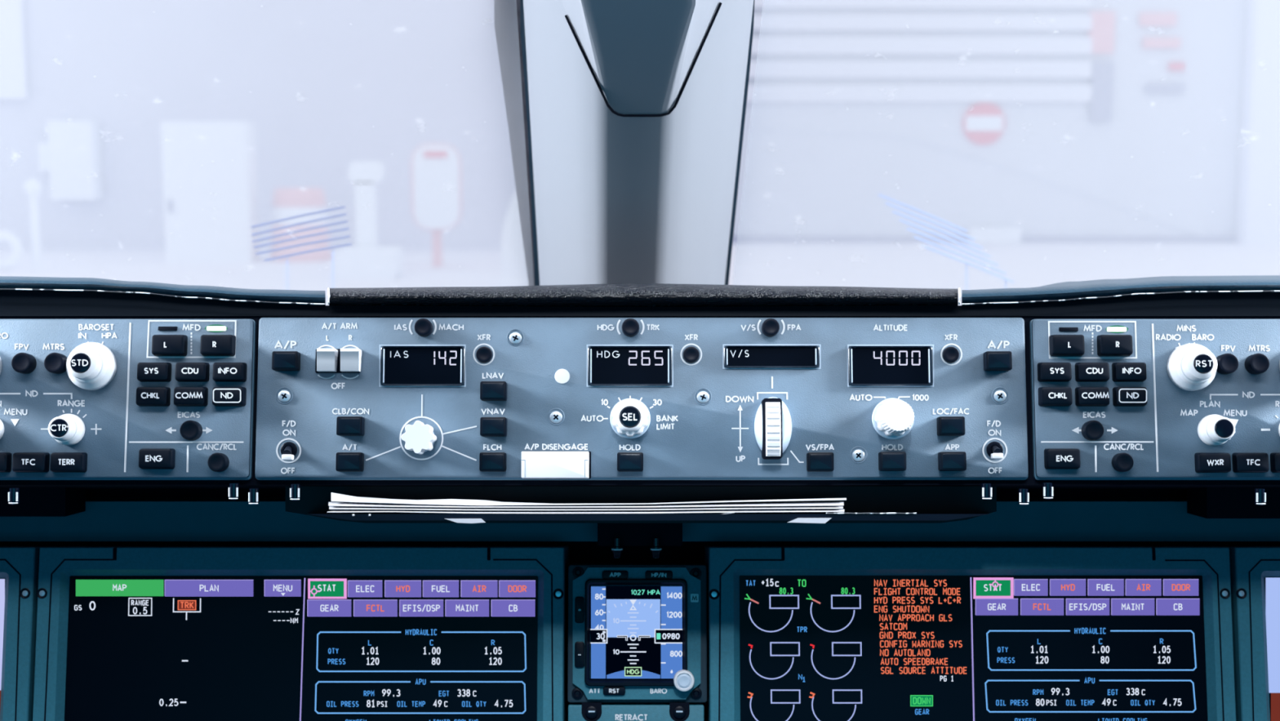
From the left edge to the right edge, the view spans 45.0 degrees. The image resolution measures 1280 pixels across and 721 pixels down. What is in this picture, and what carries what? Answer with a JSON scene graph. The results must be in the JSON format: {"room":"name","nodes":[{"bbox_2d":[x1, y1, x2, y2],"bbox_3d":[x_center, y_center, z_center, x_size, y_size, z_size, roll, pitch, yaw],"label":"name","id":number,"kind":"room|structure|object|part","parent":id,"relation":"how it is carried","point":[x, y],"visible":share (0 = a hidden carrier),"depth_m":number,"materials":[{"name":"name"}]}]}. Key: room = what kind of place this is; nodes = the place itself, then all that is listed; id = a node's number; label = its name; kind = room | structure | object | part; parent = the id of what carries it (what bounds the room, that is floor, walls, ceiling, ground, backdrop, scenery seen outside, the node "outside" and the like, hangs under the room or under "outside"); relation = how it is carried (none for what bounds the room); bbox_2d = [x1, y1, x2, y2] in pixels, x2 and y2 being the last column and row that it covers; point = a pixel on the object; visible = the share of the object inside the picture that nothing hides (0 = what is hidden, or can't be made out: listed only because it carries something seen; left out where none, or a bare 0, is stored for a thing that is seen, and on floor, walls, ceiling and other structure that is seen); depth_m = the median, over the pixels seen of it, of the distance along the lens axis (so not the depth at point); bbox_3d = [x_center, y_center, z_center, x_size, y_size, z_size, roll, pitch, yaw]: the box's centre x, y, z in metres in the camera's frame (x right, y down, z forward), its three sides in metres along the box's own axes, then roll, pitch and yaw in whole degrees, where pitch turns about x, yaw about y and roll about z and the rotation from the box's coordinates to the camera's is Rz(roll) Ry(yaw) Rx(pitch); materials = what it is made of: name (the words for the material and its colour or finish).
{"room":"control cabin","nodes":[
{"label":"control cabin","id":0,"kind":"room"},
{"bbox_2d":[0,0,515,244],"bbox_3d":[-9.400,-5.704,23.792,20.000,8.000,0.400,0,8,0],"label":"wall","id":1,"kind":"structure","parent":0,"point":[118,57],"depth_m":23.81,"materials":[{"name":"white paint"}]},
{"bbox_2d":[0,0,28,99],"bbox_3d":[-9.879,-4.948,23.605,0.938,1.885,0.120,0,8,0],"label":"wall panel","id":2,"kind":"object","parent":1,"relation":"attached to","point":[13,58],"visible":1,"depth_m":23.58,"materials":[{"name":"white"}]},
{"bbox_2d":[37,120,102,199],"bbox_3d":[-8.783,-3.078,23.735,0.899,1.203,0.350,0,8,0],"label":"wall box","id":3,"kind":"object","parent":1,"relation":"attached to","point":[71,167],"visible":1,"depth_m":23.58,"materials":[{"name":"white metal"}]},
{"bbox_2d":[0,244,500,250],"bbox_3d":[-9.400,-1.759,24.090,20.000,0.100,0.040,0,8,0],"label":"baseboard","id":4,"kind":"structure","parent":1,"relation":"attached to","point":[2,246],"depth_m":24.07,"materials":[{"name":"white"}]},
{"bbox_2d":[0,243,1279,305],"bbox_3d":[0.000,-0.682,17.057,60.000,0.200,44.000,0,8,0],"label":"floor","id":5,"kind":"structure","parent":0,"point":[903,265],"depth_m":20.63,"materials":[{"name":"concrete"}]},
{"bbox_2d":[0,230,22,270],"bbox_3d":[-8.211,-1.421,19.912,0.520,0.520,0.114,0,8,0],"label":"ring","id":6,"kind":"object","parent":5,"relation":"on","point":[14,260],"visible":1,"depth_m":19.87,"materials":[{"name":"white ceramic"}]},
{"bbox_2d":[23,178,42,269],"bbox_3d":[-7.872,-1.772,20.102,0.230,1.166,0.230,0,8,0],"label":"bollard","id":7,"kind":"object","parent":5,"relation":"on","point":[33,188],"visible":1,"depth_m":20.05,"materials":[{"name":"white metal"}]},
{"bbox_2d":[160,121,259,262],"bbox_3d":[-5.984,-2.344,21.540,1.171,1.943,0.520,0,8,0],"label":"door","id":8,"kind":"structure","parent":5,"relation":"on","point":[219,169],"depth_m":21.31,"materials":[{"name":"white metal"}]},
{"bbox_3d":[-6.476,-2.130,21.316,0.074,0.170,0.020,0,7,0],"label":"handle","id":9,"kind":"part","parent":8,"relation":"part of","materials":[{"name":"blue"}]},
{"bbox_2d":[270,187,331,262],"bbox_3d":[-4.820,-1.934,21.906,0.850,1.016,0.850,0,8,0],"label":"traffic barrel","id":10,"kind":"object","parent":5,"relation":"on","point":[287,202],"visible":0.8,"depth_m":21.59,"materials":[{"name":"pink"}]},
{"bbox_2d":[334,160,403,279],"bbox_3d":[-3.280,-1.720,18.819,0.724,1.399,0.916,0,8,0],"label":"post","id":11,"kind":"object","parent":5,"relation":"on","point":[349,264],"visible":1,"depth_m":18.89,"materials":[{"name":"white ceramic"}]},
{"bbox_2d":[410,142,462,266],"bbox_3d":[-2.670,-2.029,20.276,0.636,1.631,0.697,0,8,0],"label":"sign","id":12,"kind":"object","parent":5,"relation":"on","point":[435,208],"visible":0.99,"depth_m":19.94,"materials":[{"name":"white plastic"}]},
{"bbox_2d":[497,191,528,286],"bbox_3d":[-1.384,-1.399,17.631,0.480,1.071,0.480,0,8,0],"label":"cone","id":13,"kind":"object","parent":5,"relation":"on","point":[513,268],"visible":0.51,"depth_m":17.48,"materials":[{"name":"white plastic"}]},
{"bbox_2d":[877,193,1013,289],"bbox_3d":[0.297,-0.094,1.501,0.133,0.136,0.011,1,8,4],"label":"bench","id":14,"kind":"object","parent":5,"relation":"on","point":[966,263],"visible":0.87,"depth_m":1.50,"materials":[{"name":"blue"}]},
{"bbox_2d":[966,226,1022,243],"bbox_3d":[5.980,-2.121,26.125,0.863,0.272,0.300,0,8,0],"label":"box","id":15,"kind":"object","parent":5,"relation":"on","point":[980,234],"visible":0.93,"depth_m":25.98,"materials":[{"name":"white ceramic"}]},
{"bbox_2d":[733,0,1247,235],"bbox_3d":[10.600,-5.994,25.993,20.000,8.000,0.400,0,8,0],"label":"wall","id":16,"kind":"structure","parent":0,"point":[1143,156],"depth_m":26.11,"materials":[{"name":"white paint"}]},
{"bbox_2d":[746,84,1092,102],"bbox_3d":[4.556,-4.484,25.935,6.042,0.281,0.060,0,8,0],"label":"panel","id":17,"kind":"object","parent":16,"relation":"attached to","point":[756,93],"visible":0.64,"depth_m":25.90,"materials":[{"name":"white metal"}]},
{"bbox_2d":[749,61,1092,77],"bbox_3d":[4.547,-4.875,25.884,6.030,0.270,0.060,0,8,0],"label":"panel","id":18,"kind":"object","parent":16,"relation":"attached to","point":[757,68],"visible":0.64,"depth_m":25.85,"materials":[{"name":"white metal"}]},
{"bbox_2d":[751,36,1092,53],"bbox_3d":[4.538,-5.265,25.832,6.018,0.279,0.060,0,8,0],"label":"panel","id":19,"kind":"object","parent":16,"relation":"attached to","point":[760,45],"visible":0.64,"depth_m":25.80,"materials":[{"name":"white"}]},
{"bbox_2d":[753,14,1092,30],"bbox_3d":[4.529,-5.642,25.783,6.006,0.246,0.060,0,8,0],"label":"panel","id":20,"kind":"object","parent":16,"relation":"attached to","point":[761,22],"visible":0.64,"depth_m":25.76,"materials":[{"name":"white metal"}]},
{"bbox_2d":[754,0,1092,8],"bbox_3d":[4.520,-6.155,25.715,5.998,0.553,0.060,0,8,0],"label":"panel","id":21,"kind":"object","parent":16,"relation":"attached to","point":[757,3],"visible":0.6,"depth_m":25.71,"materials":[{"name":"white metal"}]},
{"bbox_2d":[962,102,1004,144],"bbox_3d":[5.793,-3.993,26.020,0.708,0.708,0.070,0,8,0],"label":"no entry sign","id":22,"kind":"object","parent":16,"relation":"attached to","point":[984,123],"visible":1,"depth_m":25.98,"materials":[{"name":"pink"}]},
{"bbox_2d":[732,235,1235,243],"bbox_3d":[10.600,-2.058,26.280,20.000,0.120,0.060,0,8,0],"label":"baseboard","id":23,"kind":"structure","parent":16,"relation":"attached to","point":[736,239],"depth_m":26.25,"materials":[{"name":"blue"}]},
{"bbox_2d":[1089,62,1113,120],"bbox_3d":[7.747,-4.516,25.931,0.345,0.974,0.060,0,8,0],"label":"pipe","id":24,"kind":"object","parent":16,"relation":"attached to","point":[1100,109],"visible":1,"depth_m":25.90,"materials":[{"name":"blue"}]},
{"bbox_2d":[1088,11,1115,53],"bbox_3d":[7.709,-5.478,25.809,0.420,0.686,0.050,0,8,0],"label":"notice","id":25,"kind":"object","parent":16,"relation":"attached to","point":[1103,26],"visible":1,"depth_m":25.78,"materials":[{"name":"pink"}]},
{"bbox_2d":[1138,13,1177,26],"bbox_3d":[8.644,-5.690,25.781,0.609,0.214,0.050,0,8,0],"label":"notice","id":26,"kind":"object","parent":16,"relation":"attached to","point":[1145,19],"visible":1,"depth_m":25.76,"materials":[{"name":"pink"}]},
{"bbox_2d":[1142,37,1181,48],"bbox_3d":[8.721,-5.308,25.832,0.620,0.172,0.050,0,8,0],"label":"notice","id":27,"kind":"object","parent":16,"relation":"attached to","point":[1148,42],"visible":1,"depth_m":25.81,"materials":[{"name":"pink"}]},
{"bbox_2d":[1146,83,1184,93],"bbox_3d":[8.814,-4.571,25.929,0.632,0.151,0.050,0,8,0],"label":"notice","id":28,"kind":"object","parent":16,"relation":"attached to","point":[1150,87],"visible":1,"depth_m":25.90,"materials":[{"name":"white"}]},
{"bbox_2d":[1168,62,1184,70],"bbox_3d":[8.990,-4.924,25.882,0.247,0.129,0.050,0,8,0],"label":"notice","id":29,"kind":"object","parent":16,"relation":"attached to","point":[1172,65],"visible":1,"depth_m":25.86,"materials":[{"name":"pink"}]},
{"bbox_2d":[1235,0,1279,244],"bbox_3d":[10.678,-4.146,25.808,1.102,4.560,0.400,0,8,0],"label":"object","id":30,"kind":"object","parent":16,"relation":"attached to","point":[1258,205],"visible":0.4,"depth_m":25.70,"materials":[{"name":"white"}]},
{"bbox_3d":[-1.200,0.023,0.205,0.060,2.200,2.900,0,7,0],"label":"wall","id":31,"kind":"structure","parent":0,"visible":0},
{"bbox_3d":[0.000,0.236,1.899,3.200,0.693,1.496,0,7,0],"label":"trim","id":32,"kind":"structure","parent":31,"relation":"attached to","visible":0},
{"bbox_2d":[251,205,351,289],"bbox_3d":[-0.329,-0.088,1.502,0.098,0.124,0.014,0,8,0],"label":"grille","id":33,"kind":"object","parent":32,"relation":"on","point":[343,206],"visible":0.87,"depth_m":1.50,"materials":[{"name":"blue"}]},
{"bbox_3d":[0.000,1.164,0.355,2.600,0.100,2.900,0,7,0],"label":"floor","id":34,"kind":"structure","parent":0,"visible":0},
{"bbox_2d":[0,541,1279,720],"bbox_3d":[0.000,0.244,1.076,2.028,0.359,0.094,0,8,0],"label":"dashboard","id":35,"kind":"object","parent":34,"relation":"on","point":[580,552],"depth_m":1.05,"materials":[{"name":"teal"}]},
{"bbox_2d":[0,545,71,720],"bbox_3d":[-0.550,0.220,0.997,0.335,0.208,0.109,0,8,0],"label":"display unit","id":36,"kind":"object","parent":35,"relation":"attached to","point":[19,564],"visible":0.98,"depth_m":0.97,"materials":[{"name":"paint"}]},
{"bbox_2d":[32,545,568,720],"bbox_3d":[-0.214,0.220,0.997,0.332,0.208,0.109,0,8,0],"label":"display unit","id":37,"kind":"object","parent":35,"relation":"attached to","point":[124,633],"visible":1,"depth_m":0.97,"materials":[{"name":"paint"}]},
{"bbox_2d":[568,702,703,720],"bbox_3d":[-0.003,0.259,0.992,0.086,0.090,0.062,0,8,0],"label":"panel","id":38,"kind":"object","parent":35,"relation":"attached to","point":[577,711],"visible":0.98,"depth_m":0.97,"materials":[{"name":"paint"}]},
{"bbox_2d":[85,489,1186,497],"bbox_3d":[0.000,0.092,1.040,1.985,0.022,0.022,0,8,0],"label":"trim","id":39,"kind":"structure","parent":35,"relation":"attached to","point":[89,493],"depth_m":1.03,"materials":[{"name":"black plastic"}]},
{"bbox_2d":[567,563,706,702],"bbox_3d":[-0.002,0.176,0.999,0.088,0.094,0.073,0,8,0],"label":"instrument","id":40,"kind":"object","parent":35,"relation":"attached to","point":[637,632],"visible":1,"depth_m":0.98,"materials":[{"name":"blue"}]},
{"bbox_3d":[0.028,0.201,0.971,0.013,0.013,0.008,0,-6,0],"label":"rotary knob","id":41,"kind":"part","parent":40,"relation":"part of","materials":[{"name":"white plastic"}]},
{"bbox_3d":[0.028,0.201,0.967,0.010,0.010,0.002,0,-6,0],"label":"knob","id":42,"kind":"part","parent":40,"relation":"part of","materials":[{"name":"white"}]},
{"bbox_3d":[0.035,0.150,0.980,0.005,0.005,0.001,0,-6,0],"label":"label plate","id":43,"kind":"part","parent":40,"relation":"part of","materials":[{"name":"plastic"}]},
{"bbox_2d":[0,497,1279,541],"bbox_3d":[0.000,0.104,1.025,1.927,0.032,0.053,0,8,0],"label":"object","id":44,"kind":"structure","parent":35,"relation":"attached to","point":[104,518],"depth_m":1.00,"materials":[{"name":"paint"}]},
{"bbox_2d":[597,523,682,558],"bbox_3d":[0.000,0.110,0.979,0.053,0.021,0.044,0,8,0],"label":"lamp housing","id":45,"kind":"object","parent":44,"relation":"attached to","point":[616,535],"visible":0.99,"depth_m":0.97,"materials":[{"name":"black plastic"}]},
{"bbox_3d":[-0.014,0.117,0.962,0.006,0.013,0.007,0,7,0],"label":"knob","id":46,"kind":"part","parent":45,"relation":"part of","materials":[{"name":"black plastic"}]},
{"bbox_3d":[0.010,0.117,0.962,0.006,0.013,0.007,0,7,0],"label":"knob","id":47,"kind":"part","parent":45,"relation":"part of","materials":[{"name":"black"}]},
{"bbox_2d":[0,315,1279,489],"bbox_3d":[0.000,0.029,0.976,1.316,0.132,0.160,0,8,0],"label":"glareshield","id":48,"kind":"structure","parent":35,"relation":"attached to","point":[1030,483],"depth_m":0.91,"materials":[{"name":"black"}]},
{"bbox_2d":[0,487,85,516],"bbox_3d":[-0.441,0.088,0.983,0.163,0.023,0.037,0,8,0],"label":"box","id":49,"kind":"object","parent":48,"relation":"attached to","point":[33,501],"visible":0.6,"depth_m":0.96,"materials":[{"name":"black plastic"}]},
{"bbox_2d":[0,319,258,504],"bbox_3d":[-0.325,0.029,0.898,0.211,0.104,0.040,0,8,0],"label":"panel","id":50,"kind":"object","parent":48,"relation":"attached to","point":[81,399],"visible":1,"depth_m":0.90,"materials":[{"name":"paint"}]},
{"bbox_3d":[-0.385,0.003,0.896,0.027,0.027,0.012,0,-6,0],"label":"rotary knob","id":51,"kind":"part","parent":50,"relation":"part of","materials":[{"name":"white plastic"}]},
{"bbox_3d":[-0.378,0.040,0.893,0.018,0.018,0.010,0,-6,0],"label":"rotary knob","id":52,"kind":"part","parent":50,"relation":"part of","materials":[{"name":"white plastic"}]},
{"bbox_3d":[-0.331,0.039,0.886,0.014,0.014,0.008,0,-6,0],"label":"knob","id":53,"kind":"part","parent":50,"relation":"part of","materials":[{"name":"white plastic"}]},
{"bbox_3d":[-0.331,0.040,0.893,0.018,0.018,0.010,0,-6,0],"label":"rotary knob","id":54,"kind":"part","parent":50,"relation":"part of","materials":[{"name":"white plastic"}]},
{"bbox_3d":[-0.319,0.002,0.886,0.018,0.018,0.010,0,-6,0],"label":"knob","id":55,"kind":"part","parent":50,"relation":"part of","materials":[{"name":"white plastic"}]},
{"bbox_3d":[-0.319,0.003,0.896,0.028,0.028,0.012,0,-6,0],"label":"rotary knob","id":56,"kind":"part","parent":50,"relation":"part of","materials":[{"name":"white plastic"}]},
{"bbox_2d":[158,326,177,330],"bbox_3d":[-0.276,-0.019,0.904,0.011,0.002,0.001,0,-6,0],"label":"lamp","id":57,"kind":"object","parent":50,"relation":"on","point":[160,328],"depth_m":0.90,"materials":[{"name":"black plastic"}]},
{"bbox_2d":[206,325,226,330],"bbox_3d":[-0.248,-0.019,0.904,0.011,0.003,0.001,0,-6,0],"label":"lamp","id":58,"kind":"object","parent":50,"relation":"on","point":[209,327],"depth_m":0.90,"materials":[{"name":"white plastic"}]},
{"bbox_2d":[0,275,325,305],"bbox_3d":[-0.531,-0.001,1.058,0.694,0.134,0.302,0,8,0],"label":"trim","id":59,"kind":"structure","parent":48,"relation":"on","point":[303,297],"depth_m":0.91,"materials":[{"name":"plastic"}]},
{"bbox_2d":[0,290,1279,315],"bbox_3d":[0.000,-0.034,0.930,1.389,0.019,0.042,0,8,0],"label":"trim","id":60,"kind":"structure","parent":48,"relation":"attached to","point":[12,303],"depth_m":0.91,"materials":[{"name":"black plastic"}]},
{"bbox_2d":[285,486,996,523],"bbox_3d":[0.001,0.090,0.937,0.428,0.032,0.127,0,8,0],"label":"tray","id":61,"kind":"object","parent":48,"relation":"attached to","point":[863,504],"visible":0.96,"depth_m":0.93,"materials":[{"name":"black plastic"}]},
{"bbox_2d":[327,509,844,514],"bbox_3d":[-0.032,0.088,0.890,0.302,0.007,0.024,0,8,0],"label":"paper sheet","id":62,"kind":"object","parent":61,"relation":"on","point":[738,511],"visible":0.98,"depth_m":0.88,"materials":[{"name":"grey paper"}]},
{"bbox_2d":[328,502,844,508],"bbox_3d":[-0.032,0.085,0.894,0.302,0.008,0.024,0,8,0],"label":"paper sheet","id":63,"kind":"object","parent":61,"relation":"on","point":[330,504],"visible":0.96,"depth_m":0.89,"materials":[{"name":"grey paper"}]},
{"bbox_2d":[328,506,843,511],"bbox_3d":[-0.032,0.086,0.892,0.301,0.007,0.024,0,8,0],"label":"paper sheet","id":64,"kind":"object","parent":63,"relation":"on","point":[331,508],"visible":0.98,"depth_m":0.88,"materials":[{"name":"grey paper"}]},
{"bbox_2d":[331,492,846,506],"bbox_3d":[-0.030,0.082,0.897,0.303,0.012,0.024,0,8,0],"label":"paper sheet","id":65,"kind":"object","parent":61,"relation":"on","point":[335,497],"visible":0.94,"depth_m":0.89,"materials":[{"name":"grey paper"}]},
{"bbox_2d":[644,512,734,514],"bbox_3d":[-0.001,0.088,0.888,0.112,0.008,0.024,0,8,0],"label":"paper sheet","id":66,"kind":"object","parent":61,"relation":"on","point":[721,513],"visible":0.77,"depth_m":0.88,"materials":[{"name":"grey paper"}]},
{"bbox_2d":[254,317,1028,500],"bbox_3d":[0.001,0.028,0.897,0.450,0.103,0.042,0,8,0],"label":"panel","id":67,"kind":"object","parent":48,"relation":"attached to","point":[339,398],"visible":1,"depth_m":0.90,"materials":[{"name":"paint"}]},
{"bbox_2d":[280,441,297,460],"bbox_3d":[-0.203,0.053,0.889,0.010,0.010,0.019,0,7,0],"label":"toggle switch","id":68,"kind":"object","parent":67,"relation":"attached to","point":[288,449],"depth_m":0.90,"materials":[{"name":"white plastic"}]},
{"bbox_2d":[316,348,337,371],"bbox_3d":[-0.182,0.000,0.897,0.011,0.013,0.010,0,-6,0],"label":"rocker switch","id":69,"kind":"object","parent":67,"relation":"attached to","point":[326,358],"depth_m":0.89,"materials":[{"name":"white plastic"}]},
{"bbox_2d":[340,348,362,371],"bbox_3d":[-0.168,0.000,0.897,0.012,0.013,0.010,0,-6,0],"label":"rocker switch","id":70,"kind":"object","parent":67,"relation":"attached to","point":[351,359],"depth_m":0.89,"materials":[{"name":"white plastic"}]},
{"bbox_3d":[-0.127,0.003,0.901,0.047,0.022,0.001,0,-6,0],"label":"glass","id":71,"kind":"part","parent":67,"relation":"part of","materials":[{"name":"black glass"}]},
{"bbox_3d":[-0.006,0.034,0.898,0.024,0.024,0.002,0,-6,0],"label":"heading knob","id":72,"kind":"part","parent":67,"relation":"part of","materials":[{"name":"white plastic"}]},
{"bbox_3d":[-0.006,0.033,0.886,0.017,0.017,0.004,0,-6,0],"label":"knob","id":73,"kind":"part","parent":67,"relation":"part of","materials":[{"name":"white plastic"}]},
{"bbox_3d":[-0.006,0.003,0.901,0.047,0.022,0.001,0,-6,0],"label":"glass","id":74,"kind":"part","parent":67,"relation":"part of","materials":[{"name":"black glass"}]},
{"bbox_3d":[0.001,0.022,0.905,0.450,0.095,0.003,0,-6,0],"label":"plate","id":75,"kind":"part","parent":67,"relation":"part of","materials":[{"name":"blue"}]},
{"bbox_3d":[0.077,-0.002,0.902,0.053,0.012,0.001,0,-6,0],"label":"glass","id":76,"kind":"part","parent":67,"relation":"part of","materials":[{"name":"black glass"}]},
{"bbox_3d":[0.146,0.003,0.901,0.047,0.022,0.001,0,-6,0],"label":"glass","id":77,"kind":"part","parent":67,"relation":"part of","materials":[{"name":"black glass"}]},
{"bbox_3d":[0.147,0.034,0.898,0.024,0.024,0.002,0,-6,0],"label":"altitude knob","id":78,"kind":"part","parent":67,"relation":"part of","materials":[{"name":"silver metal"}]},
{"bbox_3d":[0.147,0.032,0.883,0.019,0.019,0.011,0,-6,0],"label":"knob","id":79,"kind":"part","parent":67,"relation":"part of","materials":[{"name":"white plastic"}]},
{"bbox_2d":[986,441,1003,458],"bbox_3d":[0.206,0.053,0.889,0.010,0.010,0.019,0,7,0],"label":"toggle switch","id":80,"kind":"object","parent":67,"relation":"attached to","point":[994,450],"depth_m":0.90,"materials":[{"name":"white plastic"}]},
{"bbox_2d":[327,283,960,306],"bbox_3d":[0.003,0.001,1.055,0.488,0.128,0.300,0,8,0],"label":"pad","id":81,"kind":"object","parent":48,"relation":"on","point":[612,295],"visible":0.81,"depth_m":0.90,"materials":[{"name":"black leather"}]},
{"bbox_2d":[961,275,1279,305],"bbox_3d":[0.534,0.000,1.058,0.692,0.132,0.302,0,8,0],"label":"trim","id":82,"kind":"structure","parent":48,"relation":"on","point":[1122,287],"depth_m":0.91,"materials":[{"name":"plastic"}]},
{"bbox_2d":[1017,319,1279,505],"bbox_3d":[0.326,0.029,0.898,0.217,0.104,0.040,0,8,0],"label":"panel","id":83,"kind":"object","parent":48,"relation":"attached to","point":[1112,399],"visible":1,"depth_m":0.90,"materials":[{"name":"paint"}]},
{"bbox_2d":[1058,327,1078,331],"bbox_3d":[0.251,-0.018,0.904,0.011,0.002,0.001,0,-6,0],"label":"lamp","id":84,"kind":"object","parent":83,"relation":"on","point":[1060,329],"depth_m":0.90,"materials":[{"name":"black plastic"}]},
{"bbox_2d":[1106,326,1126,331],"bbox_3d":[0.279,-0.018,0.904,0.011,0.003,0.001,0,-6,0],"label":"lamp","id":85,"kind":"object","parent":83,"relation":"on","point":[1109,328],"depth_m":0.90,"materials":[{"name":"white plastic"}]},
{"bbox_3d":[0.321,0.004,0.896,0.028,0.027,0.013,0,-6,0],"label":"rotary knob","id":86,"kind":"part","parent":83,"relation":"part of","materials":[{"name":"white plastic"}]},
{"bbox_3d":[0.321,0.003,0.886,0.018,0.018,0.011,0,-6,0],"label":"knob","id":87,"kind":"part","parent":83,"relation":"part of","materials":[{"name":"white plastic"}]},
{"bbox_3d":[0.333,0.040,0.893,0.018,0.018,0.011,0,-6,0],"label":"rotary knob","id":88,"kind":"part","parent":83,"relation":"part of","materials":[{"name":"white plastic"}]},
{"bbox_3d":[0.333,0.039,0.885,0.014,0.014,0.009,0,-6,0],"label":"knob","id":89,"kind":"part","parent":83,"relation":"part of","materials":[{"name":"white plastic"}]},
{"bbox_2d":[1186,487,1279,518],"bbox_3d":[0.438,0.089,0.983,0.168,0.024,0.037,0,8,0],"label":"box","id":90,"kind":"object","parent":48,"relation":"attached to","point":[1205,502],"visible":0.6,"depth_m":0.96,"materials":[{"name":"black plastic"}]},
{"bbox_2d":[705,545,1235,720],"bbox_3d":[0.208,0.220,0.997,0.329,0.208,0.109,0,8,0],"label":"display unit","id":91,"kind":"object","parent":35,"relation":"attached to","point":[795,633],"visible":1,"depth_m":0.97,"materials":[{"name":"paint"}]},
{"bbox_2d":[1199,545,1279,720],"bbox_3d":[0.542,0.220,0.997,0.334,0.208,0.109,0,8,0],"label":"panel","id":92,"kind":"object","parent":35,"relation":"attached to","point":[1255,570],"visible":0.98,"depth_m":0.97,"materials":[{"name":"paint"}]},
{"bbox_3d":[0.000,-0.724,-0.322,2.600,0.720,2.050,0,7,0],"label":"ceiling","id":93,"kind":"structure","parent":0,"visible":0},
{"bbox_2d":[520,0,754,285],"bbox_3d":[-0.003,-0.231,1.012,0.175,0.571,0.614,0,8,0],"label":"post","id":94,"kind":"object","parent":93,"relation":"attached to","point":[636,109],"visible":0.94,"depth_m":1.06,"materials":[{"name":"grey plastic"}]},
{"bbox_2d":[12,0,534,287],"bbox_3d":[-0.414,-0.269,0.987,0.675,0.534,0.657,0,8,0],"label":"window","id":95,"kind":"structure","parent":94,"relation":"attached to","point":[506,12],"depth_m":1.17,"materials":[{"name":"clear glass"}]},
{"bbox_3d":[-0.096,-0.166,1.192,0.022,0.244,0.279,0,8,-2],"label":"frame","id":96,"kind":"part","parent":95,"relation":"part of","materials":[{"name":"white metal"}]},
{"bbox_3d":[0.003,-0.300,0.849,0.161,0.318,0.282,0,7,0],"label":"panel","id":97,"kind":"part","parent":94,"relation":"part of","materials":[{"name":"grey plastic"}]},
{"bbox_2d":[764,17,1264,268],"bbox_3d":[0.422,-0.269,0.987,0.687,0.534,0.657,0,8,0],"label":"window","id":98,"kind":"structure","parent":94,"relation":"attached to","point":[997,20],"depth_m":1.15,"materials":[{"name":"clear glass"}]}
]}

